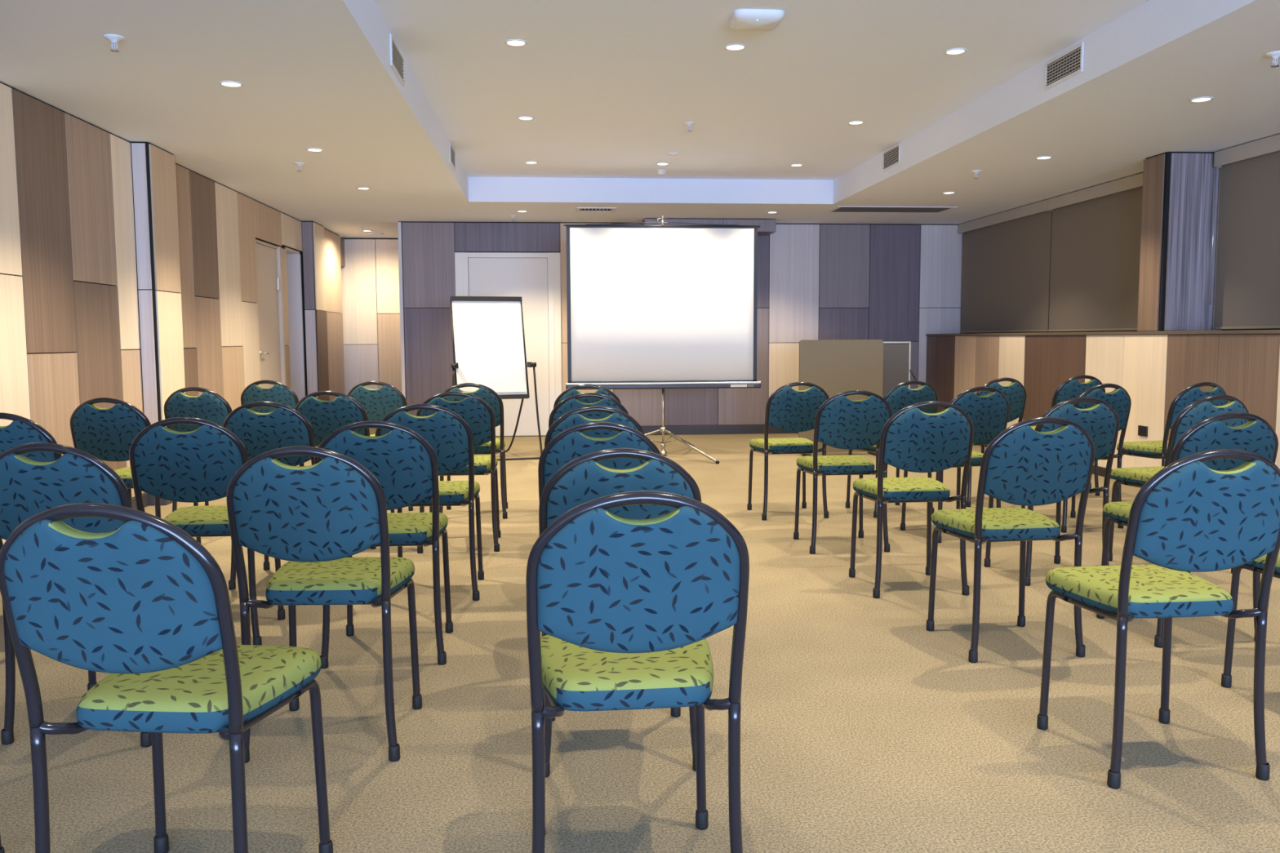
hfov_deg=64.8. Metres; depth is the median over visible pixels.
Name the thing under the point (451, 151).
ceiling vent
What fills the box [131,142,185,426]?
pillar
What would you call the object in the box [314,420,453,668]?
chair
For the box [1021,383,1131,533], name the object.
chair
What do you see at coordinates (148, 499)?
baseboard
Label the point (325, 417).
chair
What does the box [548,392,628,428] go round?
chair
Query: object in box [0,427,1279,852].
floor
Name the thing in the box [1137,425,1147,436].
power outlet
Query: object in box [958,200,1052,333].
roller blind
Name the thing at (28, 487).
chair
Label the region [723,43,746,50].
recessed light
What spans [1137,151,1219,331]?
pillar
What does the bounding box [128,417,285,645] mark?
chair
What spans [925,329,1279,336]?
trim
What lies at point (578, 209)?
ceiling vent
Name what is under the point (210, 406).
chair
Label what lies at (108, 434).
chair
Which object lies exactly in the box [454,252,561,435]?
door
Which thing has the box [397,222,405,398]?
trim
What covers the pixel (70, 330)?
wall
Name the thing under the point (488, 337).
easel
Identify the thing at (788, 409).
chair
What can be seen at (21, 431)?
chair
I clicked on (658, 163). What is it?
recessed light
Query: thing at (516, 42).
recessed light
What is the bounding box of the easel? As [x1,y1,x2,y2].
[449,296,542,460]
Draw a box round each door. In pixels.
[255,239,285,387]
[284,247,305,401]
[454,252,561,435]
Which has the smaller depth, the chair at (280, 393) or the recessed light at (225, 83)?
the recessed light at (225, 83)
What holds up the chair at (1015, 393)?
on the floor
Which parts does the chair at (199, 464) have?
backrest, frame, seat, seat frame, leg, leg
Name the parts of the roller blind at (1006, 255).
rail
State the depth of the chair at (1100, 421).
4.48 m
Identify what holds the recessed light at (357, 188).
in the ceiling
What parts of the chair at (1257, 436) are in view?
leg, seat, seat frame, leg, frame, backrest, leg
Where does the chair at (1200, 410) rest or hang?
on the floor
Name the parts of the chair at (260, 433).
leg, leg, backrest, frame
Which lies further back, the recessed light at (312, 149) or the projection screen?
the projection screen
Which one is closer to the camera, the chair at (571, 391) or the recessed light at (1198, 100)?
the recessed light at (1198, 100)
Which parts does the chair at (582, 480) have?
leg, frame, backrest, leg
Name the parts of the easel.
clamp knob, rail, leg, leg, clamp knob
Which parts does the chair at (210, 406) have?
leg, backrest, frame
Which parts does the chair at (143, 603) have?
leg, backrest, frame, leg, seat frame, seat, leg, leg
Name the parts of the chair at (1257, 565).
leg, seat, seat frame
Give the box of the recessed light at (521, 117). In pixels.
[516,115,534,120]
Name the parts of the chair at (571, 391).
backrest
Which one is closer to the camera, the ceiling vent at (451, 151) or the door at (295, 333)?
the ceiling vent at (451, 151)
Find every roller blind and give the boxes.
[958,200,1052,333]
[1046,173,1142,331]
[1209,133,1279,329]
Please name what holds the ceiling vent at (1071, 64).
in the ceiling
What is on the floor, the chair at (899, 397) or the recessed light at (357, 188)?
the chair at (899, 397)
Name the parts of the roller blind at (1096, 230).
rail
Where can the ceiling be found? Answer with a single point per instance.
(610, 88)
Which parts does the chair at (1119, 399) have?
leg, leg, frame, backrest, seat frame, leg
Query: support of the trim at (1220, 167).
attached to the wall at (1153, 370)
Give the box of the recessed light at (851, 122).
[847,120,864,124]
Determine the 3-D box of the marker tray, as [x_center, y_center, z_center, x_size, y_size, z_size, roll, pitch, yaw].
[-1.370,-0.274,9.429,0.671,0.046,0.075,-2,5,-18]
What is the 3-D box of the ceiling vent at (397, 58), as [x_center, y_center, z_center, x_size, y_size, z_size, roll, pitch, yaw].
[-1.263,-1.902,5.257,0.010,0.155,0.436,-1,5,-5]
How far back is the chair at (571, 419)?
4.00 m
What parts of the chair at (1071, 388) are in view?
frame, backrest, leg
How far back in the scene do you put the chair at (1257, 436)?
3.54 m
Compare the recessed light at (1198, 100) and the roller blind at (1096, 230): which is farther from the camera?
the roller blind at (1096, 230)
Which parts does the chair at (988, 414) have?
leg, leg, leg, seat frame, seat, frame, backrest, leg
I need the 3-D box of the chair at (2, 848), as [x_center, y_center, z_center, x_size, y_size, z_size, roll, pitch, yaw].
[-1.555,0.537,1.901,0.431,0.853,0.530,0,5,-2]
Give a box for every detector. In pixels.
[656,168,666,175]
[666,152,679,155]
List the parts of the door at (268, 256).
handle, closer plate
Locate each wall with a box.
[0,81,306,544]
[301,221,345,400]
[341,238,401,395]
[398,221,965,426]
[925,211,1279,469]
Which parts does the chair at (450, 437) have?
leg, backrest, frame, seat frame, seat, leg, leg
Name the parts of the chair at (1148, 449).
leg, seat, seat frame, leg, frame, backrest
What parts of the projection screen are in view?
leg, leg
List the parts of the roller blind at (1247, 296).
pull chain, rail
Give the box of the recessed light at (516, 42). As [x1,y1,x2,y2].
[504,39,528,46]
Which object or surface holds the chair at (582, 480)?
on the floor
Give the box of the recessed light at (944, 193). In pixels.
[942,191,955,194]
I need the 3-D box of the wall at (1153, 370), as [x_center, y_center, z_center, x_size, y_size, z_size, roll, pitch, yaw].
[4.402,-0.397,3.211,0.580,2.430,17.700,-1,5,-5]
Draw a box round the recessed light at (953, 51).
[943,48,967,54]
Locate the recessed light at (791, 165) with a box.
[789,164,803,166]
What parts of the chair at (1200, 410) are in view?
leg, seat frame, seat, frame, backrest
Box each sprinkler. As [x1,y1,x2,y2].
[103,34,124,52]
[293,162,305,172]
[509,214,516,221]
[683,121,694,132]
[970,169,982,178]
[1265,50,1279,67]
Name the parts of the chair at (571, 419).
backrest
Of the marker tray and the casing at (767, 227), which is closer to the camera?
the marker tray
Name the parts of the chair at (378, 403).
backrest, frame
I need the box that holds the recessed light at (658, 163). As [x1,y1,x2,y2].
[655,162,669,165]
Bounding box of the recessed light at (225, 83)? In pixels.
[217,80,244,87]
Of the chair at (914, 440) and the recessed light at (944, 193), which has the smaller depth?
the chair at (914, 440)
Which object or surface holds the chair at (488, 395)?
on the floor
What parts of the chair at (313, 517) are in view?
leg, leg, backrest, frame, seat frame, seat, leg, leg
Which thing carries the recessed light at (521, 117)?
in the ceiling
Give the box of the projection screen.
[563,215,760,463]
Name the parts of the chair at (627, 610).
leg, leg, seat, seat frame, frame, backrest, leg, leg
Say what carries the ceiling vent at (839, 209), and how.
in the ceiling
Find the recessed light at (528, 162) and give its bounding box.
[524,160,537,164]
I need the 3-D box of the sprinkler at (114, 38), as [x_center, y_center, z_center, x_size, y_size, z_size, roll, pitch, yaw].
[-2.277,-1.659,4.374,0.084,0.064,0.084,-1,5,-5]
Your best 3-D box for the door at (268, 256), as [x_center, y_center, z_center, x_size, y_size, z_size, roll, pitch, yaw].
[-3.669,-0.768,9.967,0.137,2.065,0.900,-1,5,-5]
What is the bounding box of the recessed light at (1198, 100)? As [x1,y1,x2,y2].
[1188,96,1213,102]
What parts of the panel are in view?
edge trim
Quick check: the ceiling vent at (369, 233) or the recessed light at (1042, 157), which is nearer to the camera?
the recessed light at (1042, 157)
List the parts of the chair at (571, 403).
backrest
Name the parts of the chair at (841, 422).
leg, leg, seat, seat frame, frame, backrest, leg, leg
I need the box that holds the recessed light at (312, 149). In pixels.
[305,147,324,151]
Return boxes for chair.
[0,412,62,462]
[0,442,151,747]
[0,502,333,852]
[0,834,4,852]
[69,397,201,544]
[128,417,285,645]
[164,386,232,511]
[222,401,315,589]
[226,445,422,763]
[240,380,298,413]
[294,391,394,549]
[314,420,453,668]
[347,381,413,511]
[374,404,484,600]
[416,391,501,553]
[439,382,507,519]
[525,490,749,852]
[537,422,661,636]
[538,448,701,777]
[544,405,644,447]
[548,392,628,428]
[553,383,621,408]
[746,382,829,520]
[793,390,892,554]
[845,380,937,518]
[848,400,973,598]
[900,386,1008,542]
[926,416,1094,662]
[935,377,1026,506]
[983,396,1119,586]
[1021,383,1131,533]
[1030,375,1105,496]
[1036,448,1279,789]
[1096,412,1278,648]
[1108,394,1249,573]
[1115,382,1227,502]
[1221,549,1279,688]
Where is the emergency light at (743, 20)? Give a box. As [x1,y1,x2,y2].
[728,8,784,31]
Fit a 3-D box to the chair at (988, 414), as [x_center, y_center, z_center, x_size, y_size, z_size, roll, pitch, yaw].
[1.770,0.189,5.692,0.431,0.853,0.530,-2,5,-17]
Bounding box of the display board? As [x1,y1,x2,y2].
[798,339,883,456]
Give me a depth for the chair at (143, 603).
1.73 m
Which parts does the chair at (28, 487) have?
leg, backrest, frame, leg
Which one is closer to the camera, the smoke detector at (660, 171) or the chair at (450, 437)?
the chair at (450, 437)
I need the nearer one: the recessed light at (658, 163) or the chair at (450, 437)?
the chair at (450, 437)
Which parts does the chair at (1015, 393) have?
leg, leg, seat frame, leg, seat, frame, backrest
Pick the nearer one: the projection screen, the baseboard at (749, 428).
the projection screen
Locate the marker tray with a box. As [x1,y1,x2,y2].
[498,394,529,399]
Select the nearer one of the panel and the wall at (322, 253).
the panel
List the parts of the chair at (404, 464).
leg, leg, backrest, frame, seat frame, seat, leg, leg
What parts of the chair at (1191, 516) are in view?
leg, leg, seat, seat frame, leg, frame, backrest, leg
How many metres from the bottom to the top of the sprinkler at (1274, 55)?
0.064 m
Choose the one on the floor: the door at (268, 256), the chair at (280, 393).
the chair at (280, 393)
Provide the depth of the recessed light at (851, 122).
7.28 m
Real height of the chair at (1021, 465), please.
0.853 m
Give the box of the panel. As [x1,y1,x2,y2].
[882,341,916,397]
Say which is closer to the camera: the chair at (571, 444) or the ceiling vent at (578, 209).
the chair at (571, 444)
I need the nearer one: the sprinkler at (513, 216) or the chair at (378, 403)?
the chair at (378, 403)
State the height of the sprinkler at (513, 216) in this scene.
0.064 m
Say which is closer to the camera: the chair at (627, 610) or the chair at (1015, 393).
the chair at (627, 610)
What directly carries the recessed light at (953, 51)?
in the ceiling
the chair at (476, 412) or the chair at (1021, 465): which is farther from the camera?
the chair at (476, 412)
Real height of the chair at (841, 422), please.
0.853 m
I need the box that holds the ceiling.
[0,0,1279,238]
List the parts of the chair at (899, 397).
leg, seat frame, seat, leg, leg, frame, backrest, leg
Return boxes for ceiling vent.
[367,232,383,235]
[389,33,404,86]
[448,141,455,170]
[576,207,616,212]
[825,205,958,213]
[882,142,900,172]
[1044,41,1084,90]
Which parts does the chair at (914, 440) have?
leg, leg, seat, seat frame, frame, backrest, leg, leg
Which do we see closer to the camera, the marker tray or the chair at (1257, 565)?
the chair at (1257, 565)
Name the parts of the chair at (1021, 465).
leg, leg, seat, seat frame, leg, frame, backrest, leg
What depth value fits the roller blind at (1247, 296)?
6.92 m
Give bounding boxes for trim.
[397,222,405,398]
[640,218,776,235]
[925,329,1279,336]
[1212,167,1222,330]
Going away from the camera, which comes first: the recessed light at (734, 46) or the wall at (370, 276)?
the recessed light at (734, 46)
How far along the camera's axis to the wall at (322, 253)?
11.58 m
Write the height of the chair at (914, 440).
0.853 m
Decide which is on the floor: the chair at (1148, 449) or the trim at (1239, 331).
the chair at (1148, 449)
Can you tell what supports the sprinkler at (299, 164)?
attached to the ceiling
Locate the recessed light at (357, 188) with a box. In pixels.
[355,186,370,189]
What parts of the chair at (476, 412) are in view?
leg, backrest, frame, seat frame, seat, leg, leg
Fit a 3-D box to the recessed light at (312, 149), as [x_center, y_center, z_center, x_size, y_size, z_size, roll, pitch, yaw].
[-2.251,-1.913,6.986,0.124,0.006,0.124,-1,5,-5]
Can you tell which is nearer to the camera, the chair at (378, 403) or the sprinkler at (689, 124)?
the chair at (378, 403)
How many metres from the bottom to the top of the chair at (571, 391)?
0.853 m
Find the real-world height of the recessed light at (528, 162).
0.006 m
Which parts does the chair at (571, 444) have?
backrest, frame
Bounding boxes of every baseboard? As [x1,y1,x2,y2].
[132,493,172,509]
[640,424,798,435]
[978,444,1112,479]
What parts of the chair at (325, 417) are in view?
backrest, frame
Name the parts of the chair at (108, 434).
backrest, frame, seat, leg, leg, leg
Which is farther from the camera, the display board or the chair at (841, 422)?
the display board
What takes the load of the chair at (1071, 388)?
on the floor
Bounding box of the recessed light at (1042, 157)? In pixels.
[1035,155,1053,159]
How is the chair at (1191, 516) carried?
on the floor
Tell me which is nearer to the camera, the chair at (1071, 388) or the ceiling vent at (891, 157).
the chair at (1071, 388)
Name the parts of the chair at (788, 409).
leg, leg, seat, seat frame, frame, backrest, leg, leg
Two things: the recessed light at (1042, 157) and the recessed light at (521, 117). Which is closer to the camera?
the recessed light at (521, 117)
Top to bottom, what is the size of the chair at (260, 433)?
0.853 m
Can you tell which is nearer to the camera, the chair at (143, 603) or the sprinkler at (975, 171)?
the chair at (143, 603)
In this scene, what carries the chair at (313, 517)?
on the floor
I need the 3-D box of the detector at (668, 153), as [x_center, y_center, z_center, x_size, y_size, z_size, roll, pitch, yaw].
[0.277,-2.283,8.478,0.110,0.021,0.110,-1,5,-5]
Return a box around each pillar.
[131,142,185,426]
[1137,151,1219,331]
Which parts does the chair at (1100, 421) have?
leg, leg, leg, frame, backrest, seat frame, leg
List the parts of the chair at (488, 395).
leg, backrest, frame, seat frame, seat, leg, leg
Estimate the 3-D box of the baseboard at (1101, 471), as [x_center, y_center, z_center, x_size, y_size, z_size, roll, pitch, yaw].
[4.120,0.787,3.230,0.016,0.070,17.580,-1,5,-5]
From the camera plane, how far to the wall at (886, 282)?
11.71 m
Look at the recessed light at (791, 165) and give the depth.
9.06 m
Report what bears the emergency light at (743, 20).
attached to the ceiling

